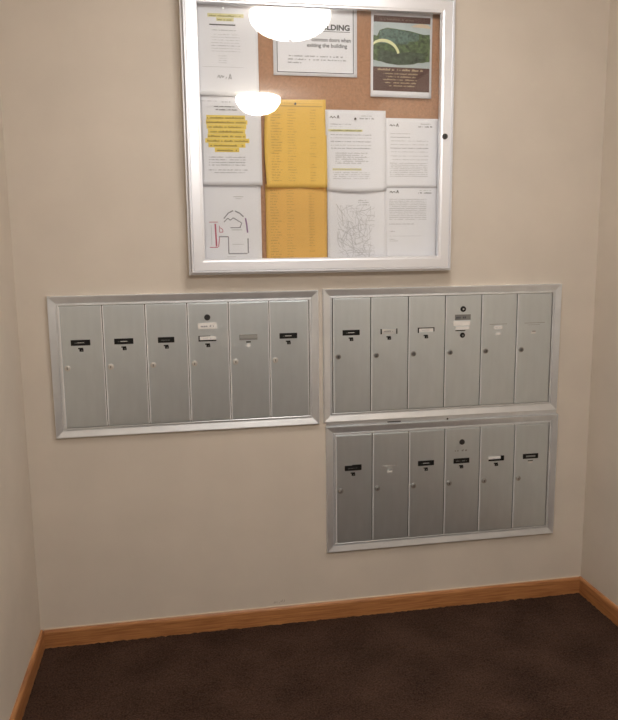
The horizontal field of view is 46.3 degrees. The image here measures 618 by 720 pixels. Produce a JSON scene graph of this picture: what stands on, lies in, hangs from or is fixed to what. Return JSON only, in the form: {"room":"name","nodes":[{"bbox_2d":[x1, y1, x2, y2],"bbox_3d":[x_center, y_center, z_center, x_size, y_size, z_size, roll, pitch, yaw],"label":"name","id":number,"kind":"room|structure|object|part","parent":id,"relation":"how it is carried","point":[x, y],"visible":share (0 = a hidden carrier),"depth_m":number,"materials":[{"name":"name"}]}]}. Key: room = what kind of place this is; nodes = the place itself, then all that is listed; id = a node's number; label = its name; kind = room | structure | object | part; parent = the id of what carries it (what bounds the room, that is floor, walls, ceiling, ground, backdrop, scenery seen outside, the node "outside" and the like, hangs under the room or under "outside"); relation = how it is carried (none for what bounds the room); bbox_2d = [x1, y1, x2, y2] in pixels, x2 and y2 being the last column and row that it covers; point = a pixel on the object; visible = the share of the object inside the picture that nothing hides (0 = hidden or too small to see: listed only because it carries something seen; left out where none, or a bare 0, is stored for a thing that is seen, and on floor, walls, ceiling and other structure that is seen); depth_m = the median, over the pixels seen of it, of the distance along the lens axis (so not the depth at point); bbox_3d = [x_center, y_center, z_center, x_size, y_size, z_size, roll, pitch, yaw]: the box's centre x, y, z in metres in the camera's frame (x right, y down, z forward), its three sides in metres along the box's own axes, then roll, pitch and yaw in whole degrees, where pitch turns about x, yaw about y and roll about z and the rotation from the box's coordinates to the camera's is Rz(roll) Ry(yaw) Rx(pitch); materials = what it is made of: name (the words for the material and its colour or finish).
{"room":"apartment mail room","nodes":[
{"label":"apartment mail room","id":0,"kind":"room"},
{"bbox_2d":[0,97,40,719],"bbox_3d":[-0.463,0.287,-0.574,0.100,2.600,6.000,-2,9,-10],"label":"wall","id":1,"kind":"structure","parent":0,"point":[20,628],"depth_m":2.22,"materials":[{"name":"beige paint"}]},
{"bbox_2d":[9,630,44,719],"bbox_3d":[-0.395,1.441,-0.378,0.012,0.071,6.000,-2,9,-10],"label":"baseboard","id":2,"kind":"structure","parent":1,"relation":"attached to","point":[22,699],"depth_m":2.27,"materials":[{"name":"brown wood"}]},
{"bbox_2d":[0,0,609,630],"bbox_3d":[0.052,-0.225,2.579,2.257,2.600,0.100,-2,9,-10],"label":"wall","id":3,"kind":"structure","parent":0,"point":[154,525],"depth_m":2.53,"materials":[{"name":"beige paint"}]},
{"bbox_2d":[46,290,319,438],"bbox_3d":[-0.408,0.011,2.470,0.900,0.477,0.018,-2,9,-10],"label":"mailbox","id":4,"kind":"object","parent":3,"relation":"attached to","point":[122,364],"visible":1,"depth_m":2.46,"materials":[{"name":"metal"}]},
{"bbox_3d":[-0.752,0.024,2.411,0.136,0.409,0.008,-2,9,-10],"label":"door","id":5,"kind":"part","parent":4,"relation":"part of","materials":[{"name":"metal"}]},
{"bbox_3d":[-0.615,0.019,2.436,0.136,0.409,0.008,-2,9,-10],"label":"door","id":6,"kind":"part","parent":4,"relation":"part of","materials":[{"name":"metal"}]},
{"bbox_3d":[-0.479,0.013,2.460,0.136,0.409,0.008,-2,9,-10],"label":"door","id":7,"kind":"part","parent":4,"relation":"part of","materials":[{"name":"metal"}]},
{"bbox_3d":[-0.342,0.008,2.484,0.136,0.409,0.008,-2,9,-10],"label":"door","id":8,"kind":"part","parent":4,"relation":"part of","materials":[{"name":"metal"}]},
{"bbox_3d":[-0.205,0.002,2.509,0.136,0.409,0.008,-2,9,-10],"label":"door","id":9,"kind":"part","parent":4,"relation":"part of","materials":[{"name":"metal"}]},
{"bbox_3d":[-0.068,-0.003,2.533,0.136,0.409,0.008,-2,9,-10],"label":"door","id":10,"kind":"part","parent":4,"relation":"part of","materials":[{"name":"metal"}]},
{"bbox_2d":[44,576,578,648],"bbox_3d":[0.075,0.940,2.710,2.033,0.071,0.012,-2,9,-10],"label":"baseboard","id":11,"kind":"structure","parent":3,"relation":"attached to","point":[103,633],"depth_m":2.69,"materials":[{"name":"brown wood"}]},
{"bbox_2d":[179,0,455,274],"bbox_3d":[0.047,-0.745,2.414,0.915,0.901,0.059,-2,9,-10],"label":"notice board","id":12,"kind":"object","parent":3,"relation":"attached to","point":[339,93],"visible":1,"depth_m":2.41,"materials":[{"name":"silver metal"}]},
{"bbox_2d":[197,3,258,95],"bbox_3d":[-0.262,-1.000,2.321,0.200,0.292,0.009,-2,9,-10],"label":"notice sheet","id":13,"kind":"object","parent":12,"relation":"attached to","point":[228,36],"visible":0.98,"depth_m":2.33,"materials":[{"name":"white paper"}]},
{"bbox_2d":[200,94,262,184],"bbox_3d":[-0.256,-0.722,2.369,0.202,0.292,0.006,-2,9,-10],"label":"notice sheet","id":14,"kind":"object","parent":12,"relation":"attached to","point":[230,125],"visible":0.99,"depth_m":2.37,"materials":[{"name":"white paper"}]},
{"bbox_2d":[203,185,261,258],"bbox_3d":[-0.258,-0.453,2.416,0.198,0.268,0.001,-2,9,-10],"label":"sheet","id":15,"kind":"object","parent":12,"relation":"attached to","point":[232,213],"visible":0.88,"depth_m":2.42,"materials":[{"name":"white paper"}]},
{"bbox_2d":[264,99,326,187],"bbox_3d":[-0.043,-0.719,2.403,0.211,0.286,0.018,-2,9,-10],"label":"sheet","id":16,"kind":"object","parent":12,"relation":"attached to","point":[295,137],"visible":1,"depth_m":2.41,"materials":[{"name":"paper"}]},
{"bbox_2d":[265,184,326,257],"bbox_3d":[-0.042,-0.460,2.454,0.210,0.265,0.003,-2,9,-11],"label":"sheet","id":17,"kind":"object","parent":12,"relation":"attached to","point":[296,218],"visible":0.94,"depth_m":2.45,"materials":[{"name":"orange paper"}]},
{"bbox_2d":[272,7,356,77],"bbox_3d":[0.021,-1.050,2.372,0.281,0.228,0.003,-2,9,-10],"label":"notice","id":18,"kind":"object","parent":12,"relation":"attached to","point":[306,41],"visible":0.94,"depth_m":2.37,"materials":[{"name":"white paper"}]},
{"bbox_2d":[289,55,344,62],"bbox_3d":[0.027,-0.989,2.382,0.195,0.025,0.001,-2,9,-10],"label":"print","id":19,"kind":"object","parent":18,"relation":"attached to","point":[292,58],"depth_m":2.38,"materials":[{"name":"grey paper"}]},
{"bbox_3d":[0.043,-0.748,2.435,0.891,0.877,0.013,-2,9,-10],"label":"cork panel","id":20,"kind":"part","parent":12,"relation":"part of","materials":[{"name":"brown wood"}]},
{"bbox_2d":[325,109,385,191],"bbox_3d":[0.161,-0.706,2.447,0.213,0.268,0.008,-2,9,-10],"label":"sheet","id":21,"kind":"object","parent":12,"relation":"attached to","point":[356,149],"visible":1,"depth_m":2.45,"materials":[{"name":"white paper"}]},
{"bbox_2d":[327,191,386,256],"bbox_3d":[0.167,-0.464,2.492,0.210,0.255,0.002,-2,9,-10],"label":"map sheet","id":22,"kind":"object","parent":12,"relation":"attached to","point":[356,220],"visible":0.95,"depth_m":2.49,"materials":[{"name":"white paper"}]},
{"bbox_2d":[370,11,432,98],"bbox_3d":[0.311,-1.029,2.426,0.213,0.286,0.007,-2,9,-10],"label":"poster","id":23,"kind":"object","parent":12,"relation":"attached to","point":[401,43],"visible":0.98,"depth_m":2.43,"materials":[{"name":"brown paper"}]},
{"bbox_2d":[373,21,429,68],"bbox_3d":[0.311,-1.054,2.423,0.199,0.144,0.003,-2,9,-10],"label":"picture","id":24,"kind":"object","parent":23,"relation":"attached to","point":[396,44],"depth_m":2.42,"materials":[{"name":"paper"}]},
{"bbox_2d":[385,187,436,255],"bbox_3d":[0.359,-0.476,2.527,0.194,0.264,0.002,-2,9,-11],"label":"sheet","id":25,"kind":"object","parent":12,"relation":"attached to","point":[410,213],"visible":0.99,"depth_m":2.53,"materials":[{"name":"white paper"}]},
{"bbox_2d":[386,118,437,187],"bbox_3d":[0.354,-0.711,2.486,0.193,0.230,0.002,-2,9,-11],"label":"sheet","id":26,"kind":"object","parent":12,"relation":"attached to","point":[411,143],"visible":1,"depth_m":2.49,"materials":[{"name":"white paper"}]},
{"bbox_2d":[326,410,557,552],"bbox_3d":[0.506,0.450,2.709,0.900,0.492,0.018,-2,9,-10],"label":"mailbox","id":27,"kind":"object","parent":3,"relation":"attached to","point":[397,484],"depth_m":2.70,"materials":[{"name":"metal"}]},
{"bbox_3d":[0.164,0.471,2.651,0.136,0.409,0.008,-2,9,-10],"label":"door","id":28,"kind":"part","parent":27,"relation":"part of","materials":[{"name":"metal"}]},
{"bbox_3d":[0.300,0.465,2.675,0.136,0.409,0.008,-2,9,-10],"label":"door","id":29,"kind":"part","parent":27,"relation":"part of","materials":[{"name":"metal"}]},
{"bbox_3d":[0.437,0.460,2.700,0.136,0.409,0.008,-2,9,-10],"label":"door","id":30,"kind":"part","parent":27,"relation":"part of","materials":[{"name":"metal"}]},
{"bbox_3d":[0.501,0.213,2.676,0.893,0.014,0.008,-2,9,-10],"label":"filler strip","id":31,"kind":"part","parent":27,"relation":"part of","materials":[{"name":"silver metal"}]},
{"bbox_3d":[0.573,0.455,2.724,0.136,0.409,0.008,-2,9,-10],"label":"door","id":32,"kind":"part","parent":27,"relation":"part of","materials":[{"name":"metal"}]},
{"bbox_3d":[0.710,0.449,2.748,0.136,0.409,0.008,-2,9,-10],"label":"door","id":33,"kind":"part","parent":27,"relation":"part of","materials":[{"name":"metal"}]},
{"bbox_3d":[0.847,0.444,2.772,0.136,0.409,0.008,-2,9,-10],"label":"door","id":34,"kind":"part","parent":27,"relation":"part of","materials":[{"name":"metal"}]},
{"bbox_2d":[322,284,561,422],"bbox_3d":[0.493,-0.029,2.630,0.900,0.477,0.018,-2,9,-10],"label":"mailbox","id":35,"kind":"object","parent":3,"relation":"attached to","point":[430,351],"visible":1,"depth_m":2.62,"materials":[{"name":"metal"}]},
{"bbox_3d":[0.152,-0.015,2.572,0.135,0.409,0.008,-2,9,-10],"label":"door","id":36,"kind":"part","parent":35,"relation":"part of","materials":[{"name":"metal"}]},
{"bbox_3d":[0.288,-0.021,2.596,0.135,0.409,0.008,-2,9,-10],"label":"door","id":37,"kind":"part","parent":35,"relation":"part of","materials":[{"name":"metal"}]},
{"bbox_3d":[0.424,-0.026,2.620,0.135,0.409,0.008,-2,9,-10],"label":"door","id":38,"kind":"part","parent":35,"relation":"part of","materials":[{"name":"metal"}]},
{"bbox_3d":[0.561,-0.032,2.644,0.135,0.409,0.008,-2,9,-10],"label":"door","id":39,"kind":"part","parent":35,"relation":"part of","materials":[{"name":"metal"}]},
{"bbox_3d":[0.697,-0.037,2.669,0.135,0.409,0.008,-2,9,-10],"label":"door","id":40,"kind":"part","parent":35,"relation":"part of","materials":[{"name":"metal"}]},
{"bbox_3d":[0.833,-0.043,2.693,0.135,0.409,0.008,-2,9,-10],"label":"door","id":41,"kind":"part","parent":35,"relation":"part of","materials":[{"name":"metal"}]},
{"bbox_2d":[22,593,617,719],"bbox_3d":[0.612,1.430,-0.195,2.057,0.006,6.000,-2,9,-10],"label":"floor","id":42,"kind":"structure","parent":0,"point":[547,657],"depth_m":2.38,"materials":[{"name":"brown carpet"}]},
{"bbox_2d":[581,0,617,605],"bbox_3d":[1.659,0.203,-0.196,0.100,2.600,6.000,-2,9,-10],"label":"wall","id":43,"kind":"structure","parent":0,"point":[599,563],"depth_m":2.66,"materials":[{"name":"beige paint"}]},
{"bbox_2d":[579,576,617,625],"bbox_3d":[1.617,1.361,-0.020,0.012,0.071,6.000,-2,9,-10],"label":"baseboard","id":44,"kind":"structure","parent":43,"relation":"attached to","point":[595,597],"depth_m":2.75,"materials":[{"name":"brown wood"}]}
]}

